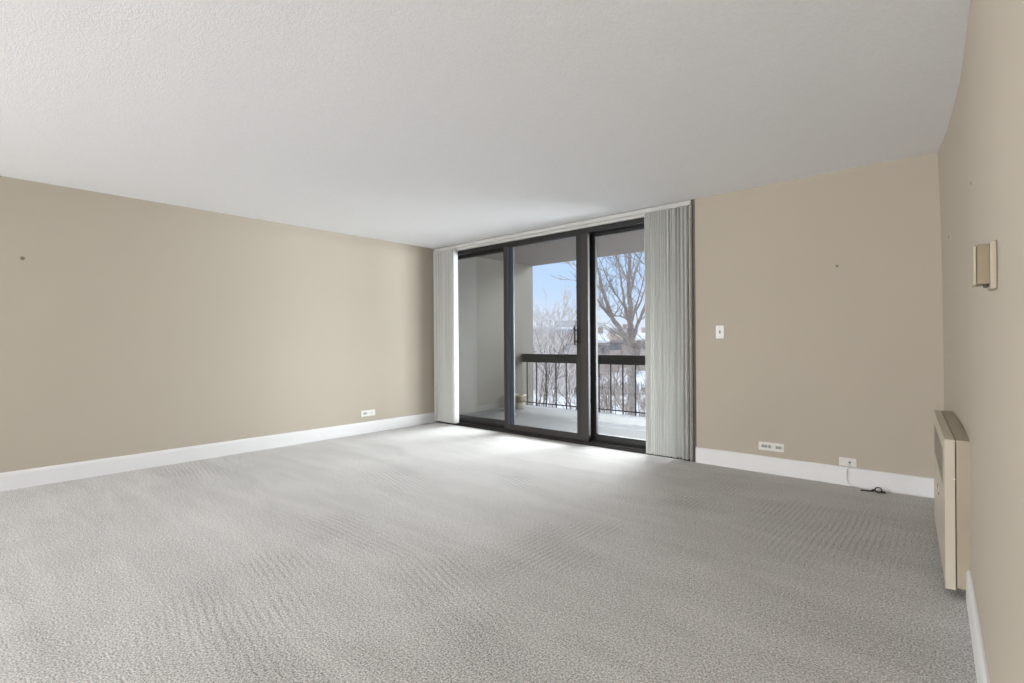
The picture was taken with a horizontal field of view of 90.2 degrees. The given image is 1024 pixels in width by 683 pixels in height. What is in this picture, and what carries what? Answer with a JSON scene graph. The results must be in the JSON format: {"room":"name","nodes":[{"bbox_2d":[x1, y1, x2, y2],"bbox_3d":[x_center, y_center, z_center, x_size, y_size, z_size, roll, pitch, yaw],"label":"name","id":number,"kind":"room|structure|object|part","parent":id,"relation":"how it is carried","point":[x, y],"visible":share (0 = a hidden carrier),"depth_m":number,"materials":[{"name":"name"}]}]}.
{"room":"empty living room","nodes":[
{"label":"empty living room","id":0,"kind":"room"},
{"bbox_2d":[0,176,433,472],"bbox_3d":[-4.940,-0.057,2.929,0.120,2.440,11.500,0,0,41],"label":"wall","id":1,"kind":"structure","parent":0,"point":[129,326],"depth_m":4.89,"materials":[{"name":"beige paint"}]},
{"bbox_2d":[0,412,435,491],"bbox_3d":[-4.882,1.092,2.884,0.015,0.141,11.500,0,0,41],"label":"baseboard","id":2,"kind":"structure","parent":1,"relation":"attached to","point":[11,480],"depth_m":4.87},
{"bbox_2d":[361,409,374,416],"bbox_3d":[-1.797,0.895,6.382,0.010,0.074,0.200,0,0,41],"label":"wall outlet","id":3,"kind":"object","parent":1,"relation":"attached to","point":[366,412],"visible":1,"depth_m":6.37,"materials":[{"name":"white plastic"}]},
{"bbox_2d":[0,0,970,248],"bbox_3d":[-2.593,-1.393,0.914,6.320,0.200,11.800,0,0,41],"label":"ceiling","id":4,"kind":"structure","parent":0,"point":[433,124],"depth_m":2.76,"materials":[{"name":"white paint"}]},
{"bbox_2d":[433,200,692,460],"bbox_3d":[0.297,-0.096,5.969,3.682,2.418,0.098,0,0,41],"label":"vertical blinds","id":5,"kind":"object","parent":4,"relation":"hanging from","point":[668,276],"visible":1,"depth_m":4.93,"materials":[{"name":"fabric"}]},
{"bbox_3d":[0.290,-1.285,5.973,3.678,0.040,0.045,0,0,41],"label":"head rail","id":6,"kind":"part","parent":5,"relation":"part of","materials":[{"name":"metal"}]},
{"bbox_2d":[0,422,976,682],"bbox_3d":[-2.678,1.273,0.872,6.220,0.250,11.600,0,0,41],"label":"floor","id":7,"kind":"structure","parent":0,"point":[435,552],"depth_m":2.50,"materials":[{"name":"carpet"}]},
{"bbox_2d":[438,422,693,461],"bbox_3d":[0.156,1.254,6.241,4.320,0.249,0.200,0,0,41],"label":"threshold","id":8,"kind":"object","parent":7,"relation":"on","point":[438,422],"visible":0.07,"depth_m":5.63,"materials":[{"name":"metal"}]},
{"bbox_2d":[861,487,885,493],"bbox_3d":[2.661,1.090,3.762,0.155,0.041,0.033,0,0,34],"label":"cable coil","id":9,"kind":"object","parent":7,"relation":"on","point":[872,490],"visible":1,"depth_m":3.75,"materials":[{"name":"black plastic"}]},
{"bbox_2d":[458,257,533,413],"bbox_3d":[-0.550,-0.009,8.685,0.278,2.785,2.540,0,0,41],"label":"wall","id":10,"kind":"structure","parent":0,"point":[480,280],"depth_m":8.65,"materials":[{"name":"paint"}]},
{"bbox_2d":[457,214,643,250],"bbox_3d":[0.348,-1.275,6.070,3.660,0.075,0.180,0,0,41],"label":"trim","id":11,"kind":"structure","parent":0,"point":[642,215],"depth_m":5.80,"materials":[{"name":"metal"}]},
{"bbox_2d":[463,406,645,439],"bbox_3d":[1.433,1.260,6.720,5.600,0.220,2.210,0,0,41],"label":"floor","id":12,"kind":"structure","parent":0,"point":[563,420],"depth_m":7.41,"materials":[{"name":"concrete"}]},
{"bbox_2d":[515,394,525,408],"bbox_3d":[0.114,1.037,8.839,0.272,0.243,0.272,0,0,41],"label":"flower pot","id":13,"kind":"object","parent":12,"relation":"on","point":[520,399],"visible":0.74,"depth_m":8.73,"materials":[{"name":"beige ceramic"}]},
{"bbox_2d":[515,402,524,408],"bbox_3d":[0.114,1.103,8.839,0.240,0.112,0.240,0,0,41],"label":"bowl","id":14,"kind":"object","parent":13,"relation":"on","point":[518,405],"depth_m":8.74,"materials":[{"name":"beige ceramic"}]},
{"bbox_2d":[522,354,645,415],"bbox_3d":[2.200,0.684,7.555,5.330,0.950,0.060,0,0,41],"label":"balcony railing","id":15,"kind":"object","parent":12,"relation":"on","point":[622,360],"visible":0.31,"depth_m":8.25,"materials":[{"name":"black metal"}]},
{"bbox_3d":[2.197,0.284,7.555,5.330,0.150,0.060,0,0,41],"label":"rail","id":16,"kind":"part","parent":15,"relation":"part of","materials":[{"name":"black metal"}]},
{"bbox_3d":[2.202,1.083,7.555,5.330,0.018,0.016,0,0,41],"label":"rail","id":17,"kind":"part","parent":15,"relation":"part of","materials":[{"name":"black metal"}]},
{"bbox_2d":[525,405,645,418],"bbox_3d":[1.988,1.134,7.607,4.900,0.024,0.145,0,0,41],"label":"snow edge","id":18,"kind":"object","parent":12,"relation":"on","point":[544,407],"visible":0.4,"depth_m":8.12,"materials":[{"name":"white snow"}]},
{"bbox_2d":[479,230,644,265],"bbox_3d":[1.480,-1.523,6.870,5.900,0.215,2.560,0,0,41],"label":"ceiling","id":19,"kind":"structure","parent":0,"point":[564,250],"depth_m":7.86,"materials":[{"name":"paint"}]},
{"bbox_2d":[695,152,943,477],"bbox_3d":[2.584,-0.108,4.088,2.175,2.440,0.200,0,0,41],"label":"wall","id":20,"kind":"structure","parent":0,"point":[821,360],"depth_m":4.04,"materials":[{"name":"beige paint"}]},
{"bbox_2d":[688,199,696,461],"bbox_3d":[1.746,-0.102,4.832,0.064,2.440,0.195,0,0,41],"label":"trim","id":21,"kind":"structure","parent":20,"relation":"attached to","point":[692,200],"depth_m":4.75,"materials":[{"name":"paint"}]},
{"bbox_2d":[716,325,723,337],"bbox_3d":[1.863,-0.085,4.580,0.072,0.116,0.018,0,0,41],"label":"light switch","id":22,"kind":"object","parent":20,"relation":"attached to","point":[719,329],"visible":1,"depth_m":4.58,"materials":[{"name":"white plastic"}]},
{"bbox_2d":[759,441,783,451],"bbox_3d":[2.184,0.888,4.306,0.197,0.070,0.012,0,0,41],"label":"wall outlet","id":23,"kind":"object","parent":20,"relation":"attached to","point":[777,447],"visible":1,"depth_m":4.30,"materials":[{"name":"white plastic"}]},
{"bbox_2d":[696,447,933,497],"bbox_3d":[2.353,1.043,4.155,1.734,0.141,0.015,0,0,41],"label":"baseboard","id":24,"kind":"structure","parent":20,"relation":"attached to","point":[862,478],"depth_m":4.06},
{"bbox_2d":[839,457,856,466],"bbox_3d":[2.591,0.932,3.942,0.116,0.066,0.018,0,0,41],"label":"outlet","id":25,"kind":"object","parent":20,"relation":"attached to","point":[843,461],"visible":1,"depth_m":3.94,"materials":[{"name":"white plastic"}]},
{"bbox_2d":[846,464,933,498],"bbox_3d":[2.760,1.019,3.754,0.521,0.180,0.052,0,0,41],"label":"coaxial cable","id":26,"kind":"object","parent":25,"relation":"attached to","point":[848,464],"visible":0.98,"depth_m":3.75,"materials":[{"name":"plastic"}]},
{"bbox_2d":[938,0,1023,682],"bbox_3d":[-0.528,-0.087,-0.969,0.745,2.440,11.500,0,0,41],"label":"wall","id":27,"kind":"structure","parent":0,"point":[982,146],"depth_m":1.37,"materials":[{"name":"beige paint"}]},
{"bbox_2d":[934,410,970,589],"bbox_3d":[2.277,0.749,2.659,0.098,0.650,1.153,0,0,38],"label":"wall heater","id":28,"kind":"object","parent":27,"relation":"attached to","point":[951,441],"visible":0.93,"depth_m":2.22,"materials":[{"name":"beige metal"}]},
{"bbox_2d":[934,423,942,482],"bbox_3d":[2.272,0.574,2.700,0.087,0.172,0.894,0,0,41],"label":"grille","id":29,"kind":"object","parent":28,"relation":"attached to","point":[938,445],"depth_m":2.67,"materials":[{"name":"beige metal"}]},
{"bbox_2d":[966,570,989,682],"bbox_3d":[-1.131,1.067,-1.597,0.055,0.141,9.755,0,0,39],"label":"baseboard","id":30,"kind":"structure","parent":27,"relation":"attached to","point":[982,676],"depth_m":1.77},
{"bbox_2d":[971,240,996,290],"bbox_3d":[1.205,-0.191,1.305,0.043,0.120,0.085,0,0,39],"label":"thermostat","id":31,"kind":"object","parent":27,"relation":"attached to","point":[983,256],"visible":1,"depth_m":1.28,"materials":[{"name":"beige plastic"}]},
{"bbox_3d":[1.217,-0.191,1.295,0.012,0.120,0.085,0,0,39],"label":"plate","id":32,"kind":"part","parent":31,"relation":"part of","materials":[{"name":"beige plastic"}]},
{"bbox_3d":[-1.180,-0.083,7.413,0.420,2.640,0.199,0,0,41],"label":"wall","id":33,"kind":"structure","parent":0,"visible":0},
{"bbox_2d":[438,218,689,459],"bbox_3d":[0.344,-0.054,6.057,3.660,2.363,0.215,0,0,41],"label":"door","id":34,"kind":"structure","parent":33,"relation":"in","point":[586,238],"depth_m":5.66,"materials":[{"name":"brown metal"}]},
{"bbox_3d":[-0.481,-0.041,6.889,1.240,2.277,0.040,0,0,41],"label":"fixed panel","id":35,"kind":"part","parent":34,"relation":"part of","materials":[{"name":"clear glass"}]},
{"bbox_3d":[0.378,-0.066,6.000,1.245,2.325,0.040,0,0,41],"label":"sliding panel","id":36,"kind":"part","parent":34,"relation":"part of","materials":[{"name":"brown metal"}]},
{"bbox_3d":[0.714,-0.060,5.631,0.042,0.200,0.067,0,0,41],"label":"handle","id":37,"kind":"part","parent":34,"relation":"part of","materials":[{"name":"black metal"}]},
{"bbox_3d":[1.300,-0.053,5.316,1.168,2.277,0.040,0,0,41],"label":"fixed panel","id":38,"kind":"part","parent":34,"relation":"part of","materials":[{"name":"clear glass"}]},
{"label":"outside","id":39,"kind":"structure","parent":0,"visible":0},
{"bbox_2d":[533,368,681,416],"bbox_3d":[55.247,1.982,161.591,260.000,4.389,300.000,0,0,41],"label":"snowy ground","id":40,"kind":"structure","parent":39,"point":[639,379],"depth_m":39.68,"materials":[{"name":"white snow"}]},
{"bbox_2d":[533,280,576,407],"bbox_3d":[0.405,1.184,20.161,6.297,6.609,5.021,0,0,20],"label":"frosted tree","id":41,"kind":"object","parent":40,"relation":"on","point":[561,384],"visible":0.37,"depth_m":19.31,"materials":[{"name":"white plant"}]},
{"bbox_3d":[1.840,2.450,20.565,3.110,4.037,2.017,0,0,12],"label":"stem","id":42,"kind":"part","parent":41,"relation":"part of","materials":[{"name":"plant"}]},
{"bbox_3d":[1.550,1.951,20.862,2.648,5.055,2.111,0,0,41],"label":"stem","id":43,"kind":"part","parent":41,"relation":"part of","materials":[{"name":"grey plant"}]},
{"bbox_3d":[1.647,1.686,19.090,3.032,5.582,2.539,0,0,41],"label":"stem","id":44,"kind":"part","parent":41,"relation":"part of","materials":[{"name":"plant"}]},
{"bbox_3d":[0.268,1.183,18.774,4.922,6.606,3.327,0,0,41],"label":"stem","id":45,"kind":"part","parent":41,"relation":"part of","materials":[{"name":"white plant"}]},
{"bbox_2d":[533,327,576,389],"bbox_3d":[3.174,1.787,50.490,9.125,6.110,9.620,0,0,0],"label":"frosted trees","id":46,"kind":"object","parent":40,"relation":"on","point":[570,329],"visible":0.02,"depth_m":46.00,"materials":[{"name":"beige plant"}]},
{"bbox_2d":[533,322,576,406],"bbox_3d":[0.771,1.981,11.582,2.352,4.962,1.228,0,0,-10],"label":"bare tree","id":47,"kind":"object","parent":40,"relation":"on","point":[563,349],"visible":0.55,"depth_m":11.54,"materials":[{"name":"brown plant"}]},
{"bbox_3d":[0.723,2.068,11.787,0.455,4.782,0.704,0,0,12],"label":"stem","id":48,"kind":"part","parent":47,"relation":"part of","materials":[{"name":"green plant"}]},
{"bbox_3d":[0.355,2.477,11.411,1.246,3.963,0.246,0,0,-5],"label":"stem","id":49,"kind":"part","parent":47,"relation":"part of","materials":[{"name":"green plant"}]},
{"bbox_3d":[0.360,2.127,11.678,1.479,4.668,1.198,0,0,41],"label":"stem","id":50,"kind":"part","parent":47,"relation":"part of","materials":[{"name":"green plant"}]},
{"bbox_3d":[0.820,2.388,11.560,0.880,4.138,0.324,0,0,12],"label":"stem","id":51,"kind":"part","parent":47,"relation":"part of","materials":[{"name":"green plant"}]},
{"bbox_3d":[1.051,1.978,11.762,1.159,4.960,0.823,0,0,16],"label":"stem","id":52,"kind":"part","parent":47,"relation":"part of","materials":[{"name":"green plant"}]},
{"bbox_2d":[534,316,576,409],"bbox_3d":[1.062,1.764,10.083,0.783,5.417,1.753,0,0,-29],"label":"bare tree","id":53,"kind":"object","parent":40,"relation":"on","point":[569,403],"visible":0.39,"depth_m":10.13,"materials":[{"name":"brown plant"}]},
{"bbox_3d":[0.994,2.487,9.861,0.702,3.972,0.911,0,0,31],"label":"stem","id":54,"kind":"part","parent":53,"relation":"part of","materials":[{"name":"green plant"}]},
{"bbox_2d":[537,384,575,395],"bbox_3d":[4.285,3.815,41.111,4.836,1.102,1.627,0,0,-5],"label":"hedge","id":55,"kind":"object","parent":40,"relation":"on","point":[542,384],"visible":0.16,"depth_m":40.82,"materials":[{"name":"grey plant"}]},
{"bbox_2d":[554,321,576,326],"bbox_3d":[8.890,0.805,75.500,5.030,8.994,8.000,0,0,0],"label":"house","id":56,"kind":"structure","parent":40,"relation":"on","point":[573,322],"depth_m":73.58,"materials":[{"name":"beige"}]},
{"bbox_2d":[533,306,604,406],"bbox_3d":[1.491,1.231,27.927,5.262,6.491,5.951,0,0,-27],"label":"frosted tree","id":57,"kind":"object","parent":40,"relation":"on","point":[546,320],"visible":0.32,"depth_m":28.52,"materials":[{"name":"grey plant"}]},
{"bbox_3d":[1.992,1.470,29.375,2.944,5.991,2.734,0,0,41],"label":"stem","id":58,"kind":"part","parent":57,"relation":"part of","materials":[{"name":"grey plant"}]},
{"bbox_3d":[1.152,1.233,29.750,3.316,6.491,3.567,0,0,41],"label":"stem","id":59,"kind":"part","parent":57,"relation":"part of","materials":[{"name":"grey plant"}]},
{"bbox_3d":[1.884,2.012,27.338,2.447,4.905,4.943,0,0,15],"label":"stem","id":60,"kind":"part","parent":57,"relation":"part of","materials":[{"name":"grey plant"}]},
{"bbox_3d":[2.733,1.786,28.419,3.203,5.354,2.558,0,0,41],"label":"stem","id":61,"kind":"part","parent":57,"relation":"part of","materials":[{"name":"grey plant"}]},
{"bbox_2d":[533,286,610,403],"bbox_3d":[3.648,0.135,35.411,5.411,8.583,6.621,0,0,41],"label":"frosted tree","id":62,"kind":"object","parent":40,"relation":"on","point":[567,297],"visible":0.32,"depth_m":35.10,"materials":[{"name":"white plant"}]},
{"bbox_3d":[2.141,0.842,35.483,4.606,7.182,2.271,0,0,7],"label":"stem","id":63,"kind":"part","parent":62,"relation":"part of","materials":[{"name":"plant"}]},
{"bbox_3d":[2.859,0.356,33.641,2.037,8.150,3.767,0,0,1],"label":"stem","id":64,"kind":"part","parent":62,"relation":"part of","materials":[{"name":"white plant"}]},
{"bbox_3d":[5.013,0.995,35.571,2.664,6.840,2.764,0,0,41],"label":"stem","id":65,"kind":"part","parent":62,"relation":"part of","materials":[{"name":"grey plant"}]},
{"bbox_3d":[5.003,0.370,35.625,2.280,8.078,4.299,0,0,41],"label":"stem","id":66,"kind":"part","parent":62,"relation":"part of","materials":[{"name":"white plant"}]},
{"bbox_2d":[567,372,624,412],"bbox_3d":[4.297,2.965,26.238,3.082,2.988,3.057,0,0,41],"label":"bush","id":67,"kind":"object","parent":40,"relation":"on","point":[602,400],"visible":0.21,"depth_m":25.70,"materials":[{"name":"grey plant"}]},
{"bbox_3d":[4.616,2.959,25.935,0.896,2.981,0.816,0,0,41],"label":"stem","id":68,"kind":"part","parent":67,"relation":"part of","materials":[{"name":"grey plant"}]},
{"bbox_3d":[4.449,3.186,25.442,1.847,2.535,1.195,0,0,41],"label":"stem","id":69,"kind":"part","parent":67,"relation":"part of","materials":[{"name":"brown plant"}]},
{"bbox_3d":[4.917,3.142,25.650,1.360,2.619,1.418,0,0,41],"label":"stem","id":70,"kind":"part","parent":67,"relation":"part of","materials":[{"name":"brown plant"}]},
{"bbox_2d":[551,252,644,415],"bbox_3d":[3.312,-0.227,17.132,4.663,9.641,3.852,0,0,-9],"label":"bare tree","id":71,"kind":"object","parent":40,"relation":"on","point":[629,341],"visible":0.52,"depth_m":16.88,"materials":[{"name":"grey plant"}]},
{"bbox_2d":[574,351,626,408],"bbox_3d":[5.609,2.400,32.873,4.455,4.059,4.164,0,0,18],"label":"bush","id":72,"kind":"object","parent":40,"relation":"on","point":[608,373],"visible":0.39,"depth_m":32.50,"materials":[{"name":"grey plant"}]},
{"bbox_3d":[5.976,2.559,33.906,2.415,3.715,1.551,0,0,16],"label":"stem","id":73,"kind":"part","parent":72,"relation":"part of","materials":[{"name":"plant"}]},
{"bbox_3d":[5.348,2.886,31.960,2.481,3.090,1.571,0,0,-11],"label":"stem","id":74,"kind":"part","parent":72,"relation":"part of","materials":[{"name":"plant"}]},
{"bbox_3d":[5.748,2.998,32.190,1.794,2.841,2.289,0,0,41],"label":"stem","id":75,"kind":"part","parent":72,"relation":"part of","materials":[{"name":"plant"}]},
{"bbox_3d":[6.755,2.884,33.649,1.776,3.069,1.734,0,0,15],"label":"stem","id":76,"kind":"part","parent":72,"relation":"part of","materials":[{"name":"grey plant"}]},
{"bbox_3d":[6.682,2.887,31.864,2.303,3.064,2.943,0,0,41],"label":"stem","id":77,"kind":"part","parent":72,"relation":"part of","materials":[{"name":"grey plant"}]},
{"bbox_3d":[7.120,2.834,33.473,2.297,3.159,1.361,0,0,-20],"label":"stem","id":78,"kind":"part","parent":72,"relation":"part of","materials":[{"name":"grey plant"}]},
{"bbox_2d":[598,327,609,374],"bbox_3d":[11.042,1.687,67.500,2.304,7.106,8.000,0,0,0],"label":"house","id":79,"kind":"structure","parent":40,"relation":"on","point":[600,330],"depth_m":64.00,"materials":[{"name":"beige"}]},
{"bbox_2d":[572,350,637,414],"bbox_3d":[2.075,2.325,11.542,1.520,4.275,0.702,0,0,18],"label":"bare shrub","id":80,"kind":"object","parent":40,"relation":"on","point":[608,384],"visible":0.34,"depth_m":11.46,"materials":[{"name":"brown plant"}]},
{"bbox_3d":[2.411,2.322,11.345,0.205,4.274,0.499,0,0,2],"label":"stem","id":81,"kind":"part","parent":80,"relation":"part of","materials":[{"name":"brown plant"}]},
{"bbox_3d":[2.454,2.456,11.440,0.782,4.005,0.203,0,0,-13],"label":"stem","id":82,"kind":"part","parent":80,"relation":"part of","materials":[{"name":"brown plant"}]},
{"bbox_2d":[606,330,622,371],"bbox_3d":[13.859,1.779,73.500,2.719,6.866,8.000,0,0,0],"label":"house","id":83,"kind":"structure","parent":40,"relation":"on","point":[614,347],"depth_m":70.00,"materials":[{"name":"grey"}]},
{"bbox_2d":[608,324,627,367],"bbox_3d":[18.516,1.200,87.500,2.939,8.294,8.000,0,0,0],"label":"house","id":84,"kind":"structure","parent":40,"relation":"on","point":[624,325],"depth_m":84.32,"materials":[{"name":"beige"}]},
{"bbox_2d":[598,339,644,386],"bbox_3d":[10.210,2.063,46.734,6.136,4.750,5.692,0,0,-8],"label":"bush","id":85,"kind":"object","parent":40,"relation":"on","point":[605,351],"visible":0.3,"depth_m":47.14,"materials":[{"name":"grey plant"}]},
{"bbox_3d":[8.728,2.247,47.706,2.762,4.394,1.701,0,0,41],"label":"stem","id":86,"kind":"part","parent":85,"relation":"part of","materials":[{"name":"grey plant"}]},
{"bbox_2d":[600,381,645,394],"bbox_3d":[11.144,3.769,41.896,9.791,1.290,1.644,0,0,-1],"label":"hedge","id":87,"kind":"object","parent":40,"relation":"on","point":[636,381],"visible":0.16,"depth_m":41.99,"materials":[{"name":"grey plant"}]},
{"bbox_2d":[609,368,645,416],"bbox_3d":[6.130,2.838,23.958,3.303,3.230,3.583,0,0,6],"label":"bush","id":88,"kind":"object","parent":40,"relation":"on","point":[641,392],"visible":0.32,"depth_m":23.91,"materials":[{"name":"grey plant"}]},
{"bbox_3d":[5.039,3.184,23.872,1.497,2.545,1.792,0,0,41],"label":"stem","id":89,"kind":"part","parent":88,"relation":"part of","materials":[{"name":"plant"}]},
{"bbox_3d":[5.790,3.287,23.147,1.507,2.315,1.744,0,0,41],"label":"stem","id":90,"kind":"part","parent":88,"relation":"part of","materials":[{"name":"plant"}]},
{"bbox_3d":[6.185,3.193,24.810,1.114,2.519,1.765,0,0,12],"label":"stem","id":91,"kind":"part","parent":88,"relation":"part of","materials":[{"name":"plant"}]},
{"bbox_3d":[6.251,3.447,23.454,1.205,2.003,0.980,0,0,41],"label":"stem","id":92,"kind":"part","parent":88,"relation":"part of","materials":[{"name":"brown plant"}]},
{"bbox_2d":[613,349,645,416],"bbox_3d":[2.657,2.285,10.304,0.962,4.366,1.012,0,0,41],"label":"bare shrub","id":93,"kind":"object","parent":40,"relation":"on","point":[631,349],"visible":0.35,"depth_m":10.40,"materials":[{"name":"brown plant"}]},
{"bbox_3d":[2.638,2.406,10.407,0.341,4.125,0.687,0,0,41],"label":"stem","id":94,"kind":"part","parent":93,"relation":"part of","materials":[{"name":"brown plant"}]},
{"bbox_2d":[635,327,644,370],"bbox_3d":[19.286,1.552,77.500,2.249,7.320,8.000,0,0,0],"label":"house","id":95,"kind":"structure","parent":40,"relation":"on","point":[642,333],"depth_m":74.04,"materials":[{"name":"white"}]}
]}

